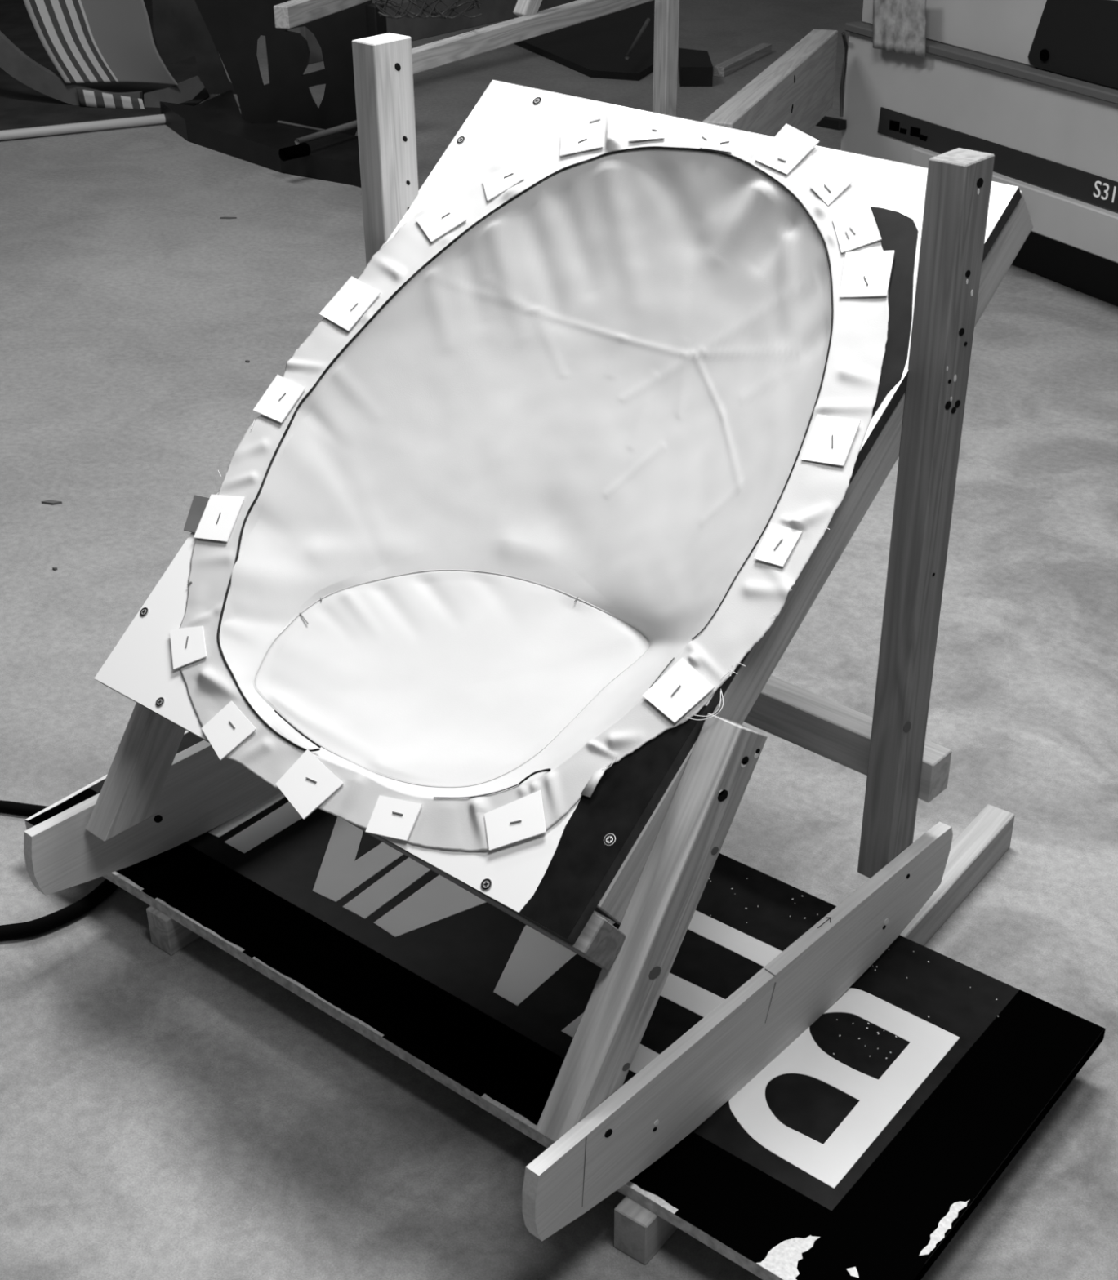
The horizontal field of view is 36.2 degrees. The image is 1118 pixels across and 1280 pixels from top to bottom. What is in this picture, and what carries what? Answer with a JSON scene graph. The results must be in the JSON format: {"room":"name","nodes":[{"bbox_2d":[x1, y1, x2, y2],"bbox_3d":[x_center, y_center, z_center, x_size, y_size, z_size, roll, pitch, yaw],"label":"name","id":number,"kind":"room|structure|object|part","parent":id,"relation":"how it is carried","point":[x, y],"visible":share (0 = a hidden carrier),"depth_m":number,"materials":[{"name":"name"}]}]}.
{"room":"workshop","nodes":[
{"label":"workshop","id":0,"kind":"room"},
{"bbox_2d":[0,0,1117,1279],"bbox_3d":[1.014,-2.155,6.999,24.000,0.100,20.000,24,38,35],"label":"floor","id":1,"kind":"structure","parent":0,"point":[186,1114],"depth_m":2.91,"materials":[{"name":"concrete"}]},
{"bbox_2d":[0,800,48,816],"bbox_3d":[-0.818,0.279,2.677,0.458,0.018,0.057,8,31,15],"label":"cable","id":2,"kind":"object","parent":1,"relation":"on","point":[8,806],"visible":0.34,"depth_m":2.69,"materials":[{"name":"black rubber"}]},
{"bbox_2d":[41,499,62,505],"bbox_3d":[-1.096,-0.297,3.696,0.043,0.005,0.012,8,31,15],"label":"chip","id":3,"kind":"object","parent":1,"relation":"on","point":[46,502],"visible":1,"depth_m":3.69,"materials":[{"name":"grey"}]},
{"bbox_2d":[0,879,118,940],"bbox_3d":[-0.764,0.395,2.472,0.350,0.021,0.093,-18,34,-28],"label":"cable","id":4,"kind":"object","parent":1,"relation":"on","point":[75,910],"visible":0.71,"depth_m":2.45,"materials":[{"name":"black rubber"}]},
{"bbox_2d":[0,114,165,140],"bbox_3d":[-1.981,-1.930,6.506,1.021,0.036,0.120,-17,34,-26],"label":"pole","id":5,"kind":"object","parent":1,"relation":"on","point":[158,118],"visible":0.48,"depth_m":6.57,"materials":[{"name":"grey metal"}]},
{"bbox_2d":[0,0,209,130],"bbox_3d":[-2.631,-2.877,8.197,2.544,0.006,4.732,-15,33,-24],"label":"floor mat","id":6,"kind":"object","parent":1,"relation":"on","point":[21,106],"visible":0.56,"depth_m":7.21,"materials":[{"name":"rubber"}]},
{"bbox_2d":[0,0,235,108],"bbox_3d":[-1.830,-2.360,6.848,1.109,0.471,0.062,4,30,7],"label":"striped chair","id":7,"kind":"object","parent":6,"relation":"on","point":[86,41],"visible":1,"depth_m":6.84,"materials":[{"name":"fabric"}]},
{"bbox_2d":[146,906,199,955],"bbox_3d":[-0.379,0.297,2.595,0.045,0.063,0.581,22,37,33],"label":"batten","id":8,"kind":"object","parent":1,"relation":"on","point":[168,935],"visible":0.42,"depth_m":2.40,"materials":[{"name":"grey wood"}]},
{"bbox_2d":[219,216,236,218],"bbox_3d":[-1.076,-1.375,5.567,0.054,0.005,0.010,4,30,7],"label":"chip","id":9,"kind":"object","parent":1,"relation":"on","point":[225,217],"visible":1,"depth_m":5.57,"materials":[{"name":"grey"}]},
{"bbox_2d":[160,0,372,186],"bbox_3d":[-1.028,-2.077,6.239,1.342,0.548,0.532,24,38,35],"label":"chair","id":10,"kind":"object","parent":1,"relation":"on","point":[283,112],"visible":0.94,"depth_m":6.24,"materials":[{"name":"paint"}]},
{"bbox_3d":[-1.054,-1.853,6.319,0.384,0.079,1.359,-21,36,-32],"label":"board","id":11,"kind":"part","parent":10,"relation":"part of","materials":[{"name":"black paint"}]},
{"bbox_3d":[-0.994,-2.099,6.271,0.659,0.542,0.020,1,30,3],"label":"panel","id":12,"kind":"part","parent":10,"relation":"part of","materials":[{"name":"black paint"}]},
{"bbox_2d":[278,142,310,160],"bbox_3d":[-0.911,-1.684,5.899,0.044,0.044,0.104,26,39,37],"label":"roll","id":13,"kind":"object","parent":10,"relation":"on","point":[300,150],"visible":1,"depth_m":5.88,"materials":[{"name":"black"}]},
{"bbox_3d":[-0.804,-1.797,6.039,0.024,0.021,0.360,18,35,29],"label":"rod","id":14,"kind":"part","parent":10,"relation":"part of","materials":[{"name":"grey metal"}]},
{"bbox_2d":[273,0,679,116],"bbox_3d":[-0.297,-2.372,6.110,1.328,1.181,3.440,-3,30,-5],"label":"frame","id":15,"kind":"object","parent":1,"relation":"on","point":[535,18],"visible":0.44,"depth_m":5.61,"materials":[{"name":"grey wood"}]},
{"bbox_3d":[-0.560,-2.251,5.823,0.050,0.066,1.519,11,32,19],"label":"rail","id":16,"kind":"part","parent":15,"relation":"part of","materials":[{"name":"grey wood"}]},
{"bbox_3d":[-0.602,-1.836,5.774,0.050,0.591,0.050,24,38,35],"label":"post","id":17,"kind":"part","parent":15,"relation":"part of","materials":[{"name":"black paint"}]},
{"bbox_2d":[372,0,481,18],"bbox_3d":[-0.400,-1.888,5.090,0.350,0.066,0.758,-2,30,-3],"label":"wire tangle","id":18,"kind":"object","parent":15,"relation":"on","point":[442,15],"visible":1,"depth_m":4.98,"materials":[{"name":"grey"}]},
{"bbox_3d":[-0.464,-2.652,7.219,0.030,0.160,1.686,22,37,33],"label":"rail","id":19,"kind":"part","parent":15,"relation":"part of","materials":[{"name":"grey wood"}]},
{"bbox_3d":[-0.046,-1.851,5.120,0.040,0.058,1.443,17,34,28],"label":"rail","id":20,"kind":"part","parent":15,"relation":"part of","materials":[{"name":"grey wood"}]},
{"bbox_3d":[0.366,-2.192,5.788,0.050,1.181,0.085,-16,33,-25],"label":"post","id":21,"kind":"part","parent":15,"relation":"part of","materials":[{"name":"grey wood"}]},
{"bbox_2d":[513,0,654,80],"bbox_3d":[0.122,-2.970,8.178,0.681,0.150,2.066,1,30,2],"label":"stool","id":22,"kind":"object","parent":1,"relation":"on","point":[618,45],"visible":0.85,"depth_m":7.84,"materials":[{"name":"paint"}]},
{"bbox_2d":[678,48,712,86],"bbox_3d":[0.587,-2.472,7.375,0.137,0.081,0.405,1,30,2],"label":"box","id":23,"kind":"object","parent":1,"relation":"on","point":[695,66],"visible":1,"depth_m":7.21,"materials":[{"name":"black paint"}]},
{"bbox_2d":[712,43,771,76],"bbox_3d":[0.820,-2.582,7.604,0.050,0.040,0.574,14,33,23],"label":"stick","id":24,"kind":"object","parent":1,"relation":"on","point":[734,64],"visible":1,"depth_m":7.55,"materials":[{"name":"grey wood"}]},
{"bbox_2d":[613,804,1014,1264],"bbox_3d":[0.375,0.479,2.269,0.045,0.063,0.978,20,36,32],"label":"batten","id":25,"kind":"object","parent":1,"relation":"on","point":[639,1233],"visible":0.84,"depth_m":2.44,"materials":[{"name":"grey wood"}]},
{"bbox_2d":[24,730,1105,1279],"bbox_3d":[-0.055,0.386,2.353,1.441,0.019,0.578,22,37,33],"label":"sign board","id":26,"kind":"object","parent":25,"relation":"on","point":[860,1151],"visible":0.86,"depth_m":2.16,"materials":[{"name":"black plastic"}]},
{"bbox_2d":[23,32,1032,1240],"bbox_3d":[-0.060,-0.111,2.140,0.940,1.057,0.978,24,38,35],"label":"wooden stand","id":27,"kind":"object","parent":26,"relation":"on","point":[641,852],"visible":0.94,"depth_m":1.98,"materials":[{"name":"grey wood"}]},
{"bbox_3d":[-0.552,0.127,2.335,0.045,0.310,0.063,24,2,35],"label":"leg","id":28,"kind":"part","parent":27,"relation":"part of","materials":[{"name":"grey wood"}]},
{"bbox_3d":[-0.235,-0.413,2.518,0.044,0.909,0.070,24,38,35],"label":"post","id":29,"kind":"part","parent":27,"relation":"part of","materials":[{"name":"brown wood"}]},
{"bbox_2d":[179,111,888,851],"bbox_3d":[-0.049,-0.236,2.106,0.900,0.635,0.812,24,38,35],"label":"cover","id":30,"kind":"object","parent":27,"relation":"on","point":[549,475],"visible":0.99,"depth_m":2.21,"materials":[{"name":"white fabric"}]},
{"bbox_2d":[169,626,207,670],"bbox_3d":[-0.476,0.007,2.197,0.044,0.043,0.071,-7,31,-11],"label":"card square","id":31,"kind":"object","parent":30,"relation":"attached to","point":[188,644],"visible":1,"depth_m":2.19,"materials":[{"name":"white cardboard"}]},
{"bbox_2d":[183,494,209,533],"bbox_3d":[-0.483,-0.168,2.297,0.038,0.037,0.059,7,31,12],"label":"card square","id":32,"kind":"object","parent":30,"relation":"attached to","point":[198,505],"visible":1,"depth_m":2.30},
{"bbox_2d":[193,494,244,542],"bbox_3d":[-0.452,-0.163,2.275,0.067,0.050,0.055,16,34,26],"label":"card square","id":33,"kind":"object","parent":30,"relation":"attached to","point":[220,513],"visible":1,"depth_m":2.27,"materials":[{"name":"white cardboard"}]},
{"bbox_2d":[201,700,256,759],"bbox_3d":[-0.405,0.111,2.100,0.048,0.045,0.068,-17,34,-27],"label":"card square","id":34,"kind":"object","parent":30,"relation":"attached to","point":[229,727],"visible":1,"depth_m":2.10,"materials":[{"name":"white cardboard"}]},
{"bbox_2d":[253,374,305,422],"bbox_3d":[-0.381,-0.329,2.330,0.061,0.040,0.051,24,38,35],"label":"card square","id":35,"kind":"object","parent":30,"relation":"attached to","point":[282,393],"visible":1,"depth_m":2.33,"materials":[{"name":"white cardboard"}]},
{"bbox_3d":[-0.315,0.107,2.055,0.003,0.010,0.094,-25,38,-36],"label":"seam cord","id":36,"kind":"part","parent":30,"relation":"part of","materials":[{"name":"black plastic"}]},
{"bbox_2d":[275,749,343,819],"bbox_3d":[-0.293,0.170,2.007,0.051,0.047,0.078,-20,35,-30],"label":"card square","id":37,"kind":"object","parent":30,"relation":"attached to","point":[308,783],"visible":1,"depth_m":2.00,"materials":[{"name":"white cardboard"}]},
{"bbox_2d":[319,275,380,331],"bbox_3d":[-0.288,-0.464,2.356,0.056,0.051,0.071,-24,37,-34],"label":"card square","id":38,"kind":"object","parent":30,"relation":"attached to","point":[348,305],"visible":1,"depth_m":2.35,"materials":[{"name":"white cardboard"}]},
{"bbox_2d":[364,795,422,840],"bbox_3d":[-0.187,0.201,1.932,0.062,0.037,0.037,16,34,26],"label":"card square","id":39,"kind":"object","parent":30,"relation":"attached to","point":[394,818],"visible":1,"depth_m":1.93,"materials":[{"name":"white cardboard"}]},
{"bbox_2d":[415,195,466,242],"bbox_3d":[-0.162,-0.580,2.352,0.069,0.050,0.052,-3,30,-5],"label":"card square","id":40,"kind":"object","parent":30,"relation":"attached to","point":[446,216],"visible":1,"depth_m":2.35,"materials":[{"name":"white cardboard"}]},
{"bbox_3d":[-0.158,0.027,2.144,0.454,0.090,0.359,24,38,35],"label":"seat","id":41,"kind":"part","parent":30,"relation":"part of","materials":[{"name":"white fabric"}]},
{"bbox_3d":[-0.094,0.170,1.901,0.100,0.036,0.006,8,31,14],"label":"seam cord","id":42,"kind":"part","parent":30,"relation":"part of","materials":[{"name":"black plastic"}]},
{"bbox_2d":[482,160,524,201],"bbox_3d":[-0.076,-0.628,2.336,0.056,0.046,0.037,-3,30,-4],"label":"card square","id":43,"kind":"object","parent":30,"relation":"attached to","point":[508,176],"visible":1,"depth_m":2.33,"materials":[{"name":"white cardboard"}]},
{"bbox_2d":[484,790,546,850],"bbox_3d":[-0.048,0.198,1.858,0.070,0.054,0.045,0,30,1],"label":"card square","id":44,"kind":"object","parent":30,"relation":"attached to","point":[521,819],"visible":1,"depth_m":1.86,"materials":[{"name":"white cardboard"}]},
{"bbox_3d":[-0.108,-0.272,2.156,0.574,0.578,0.721,24,38,35],"label":"seam cord","id":45,"kind":"part","parent":30,"relation":"part of","materials":[{"name":"black plastic"}]},
{"bbox_3d":[-0.027,0.149,1.879,0.037,0.021,0.007,-1,30,0],"label":"seam cord","id":46,"kind":"part","parent":30,"relation":"part of","materials":[{"name":"black plastic"}]},
{"bbox_2d":[560,120,602,155],"bbox_3d":[0.031,-0.675,2.303,0.069,0.043,0.041,8,31,14],"label":"card square","id":47,"kind":"object","parent":30,"relation":"attached to","point":[589,136],"visible":1,"depth_m":2.30,"materials":[{"name":"white cardboard"}]},
{"bbox_2d":[628,120,664,142],"bbox_3d":[0.117,-0.672,2.258,0.062,0.027,0.027,15,33,25],"label":"card square","id":48,"kind":"object","parent":30,"relation":"attached to","point":[651,130],"visible":1,"depth_m":2.26,"materials":[{"name":"white cardboard"}]},
{"bbox_3d":[0.113,0.036,1.868,0.035,0.027,0.001,-20,35,-30],"label":"seam cord","id":49,"kind":"part","parent":30,"relation":"part of","materials":[{"name":"black plastic"}]},
{"bbox_2d":[642,657,714,723],"bbox_3d":[0.129,0.055,1.845,0.050,0.044,0.063,-20,35,-30],"label":"card square","id":50,"kind":"object","parent":30,"relation":"attached to","point":[682,686],"visible":1,"depth_m":1.84,"materials":[{"name":"white cardboard"}]},
{"bbox_2d":[699,134,733,152],"bbox_3d":[0.202,-0.637,2.193,0.056,0.017,0.017,22,37,33],"label":"card square","id":51,"kind":"object","parent":30,"relation":"attached to","point":[722,144],"visible":1,"depth_m":2.19,"materials":[{"name":"white cardboard"}]},
{"bbox_3d":[0.258,-0.248,1.958,0.068,0.341,0.453,11,32,19],"label":"seam cord","id":52,"kind":"part","parent":30,"relation":"part of","materials":[{"name":"black plastic"}]},
{"bbox_2d":[753,523,801,567],"bbox_3d":[0.239,-0.104,1.876,0.040,0.031,0.038,21,36,33],"label":"card square","id":53,"kind":"object","parent":30,"relation":"attached to","point":[778,542],"visible":1,"depth_m":1.87,"materials":[{"name":"white cardboard"}]},
{"bbox_2d":[754,124,818,174],"bbox_3d":[0.284,-0.612,2.133,0.048,0.047,0.064,-21,36,-31],"label":"card square","id":54,"kind":"object","parent":30,"relation":"attached to","point":[789,145],"visible":1,"depth_m":2.13,"materials":[{"name":"white cardboard"}]},
{"bbox_2d":[809,164,851,205],"bbox_3d":[0.330,-0.553,2.078,0.032,0.038,0.044,-14,32,-22],"label":"card square","id":55,"kind":"object","parent":30,"relation":"attached to","point":[831,183],"visible":1,"depth_m":2.08,"materials":[{"name":"white cardboard"}]},
{"bbox_2d":[831,203,881,253],"bbox_3d":[0.353,-0.488,2.029,0.044,0.047,0.066,-4,30,-5],"label":"card square","id":56,"kind":"object","parent":30,"relation":"attached to","point":[855,228],"visible":1,"depth_m":2.03,"materials":[{"name":"white cardboard"}]},
{"bbox_2d":[839,250,893,297],"bbox_3d":[0.358,-0.427,1.992,0.070,0.050,0.051,15,33,24],"label":"card square","id":57,"kind":"object","parent":30,"relation":"attached to","point":[864,273],"visible":1,"depth_m":1.99,"materials":[{"name":"white cardboard"}]},
{"bbox_3d":[-0.040,-0.236,2.116,0.839,0.650,0.805,24,38,35],"label":"panel","id":58,"kind":"part","parent":27,"relation":"part of","materials":[{"name":"white laminate"}]},
{"bbox_2d":[519,705,706,938],"bbox_3d":[0.053,0.178,1.825,0.083,0.181,0.226,24,38,35],"label":"print","id":59,"kind":"object","parent":27,"relation":"attached to","point":[602,855],"depth_m":1.82,"materials":[{"name":"plastic"}]},
{"bbox_3d":[0.101,0.317,1.852,0.045,0.488,0.063,24,2,35],"label":"leg","id":60,"kind":"part","parent":27,"relation":"part of","materials":[{"name":"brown wood"}]},
{"bbox_3d":[0.287,-0.112,1.927,0.045,0.067,0.960,24,76,35],"label":"rail","id":61,"kind":"part","parent":27,"relation":"part of","materials":[{"name":"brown wood"}]},
{"bbox_2d":[800,414,860,466],"bbox_3d":[0.303,-0.223,1.908,0.057,0.044,0.046,19,35,30],"label":"card square","id":62,"kind":"object","parent":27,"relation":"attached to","point":[830,439],"visible":1,"depth_m":1.91,"materials":[{"name":"white cardboard"}]},
{"bbox_3d":[0.146,0.025,2.487,0.934,0.060,0.047,24,38,35],"label":"cross rail","id":63,"kind":"part","parent":27,"relation":"part of","materials":[{"name":"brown wood"}]},
{"bbox_2d":[869,206,917,421],"bbox_3d":[0.375,-0.367,1.970,0.069,0.192,0.288,3,30,7],"label":"print","id":64,"kind":"object","parent":27,"relation":"attached to","point":[897,226],"depth_m":1.95,"materials":[{"name":"plastic"}]},
{"bbox_3d":[0.428,-0.103,2.037,0.045,0.940,0.061,24,38,35],"label":"post","id":65,"kind":"part","parent":27,"relation":"part of","materials":[{"name":"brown wood"}]},
{"bbox_2d":[815,0,1117,306],"bbox_3d":[1.625,-1.611,4.562,0.660,1.381,2.268,-15,33,-24],"label":"machine","id":66,"kind":"object","parent":1,"relation":"on","point":[1031,85],"visible":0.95,"depth_m":4.77,"materials":[{"name":"metal"}]},
{"bbox_2d":[702,29,847,137],"bbox_3d":[0.624,-1.481,4.850,0.094,0.281,1.374,10,32,18],"label":"board","id":67,"kind":"object","parent":66,"relation":"attached to","point":[796,91],"visible":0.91,"depth_m":4.83,"materials":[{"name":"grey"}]},
{"bbox_3d":[0.889,-1.773,5.364,0.012,0.270,0.081,10,31,17],"label":"cord","id":68,"kind":"part","parent":67,"relation":"part of","materials":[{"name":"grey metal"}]},
{"bbox_2d":[871,0,925,57],"bbox_3d":[1.000,-1.829,5.038,0.018,0.194,0.268,-15,33,-24],"label":"rag","id":69,"kind":"object","parent":66,"relation":"hanging from","point":[899,26],"visible":1,"depth_m":5.03,"materials":[{"name":"grey fabric"}]},
{"bbox_3d":[1.634,-1.318,4.668,0.500,0.405,2.165,-15,33,-24],"label":"casing","id":70,"kind":"part","parent":66,"relation":"part of","materials":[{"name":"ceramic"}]},
{"bbox_3d":[1.692,-1.853,4.386,0.570,0.788,2.145,-15,33,-24],"label":"casing","id":71,"kind":"part","parent":66,"relation":"part of","materials":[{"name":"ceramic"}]},
{"bbox_3d":[1.494,-1.043,4.484,0.030,0.117,1.778,-15,33,-24],"label":"rail","id":72,"kind":"part","parent":66,"relation":"part of","materials":[{"name":"metal"}]},
{"bbox_3d":[1.596,-1.425,4.140,0.012,0.283,1.287,-15,33,-24],"label":"black panel","id":73,"kind":"part","parent":66,"relation":"part of","materials":[{"name":"black"}]}
]}

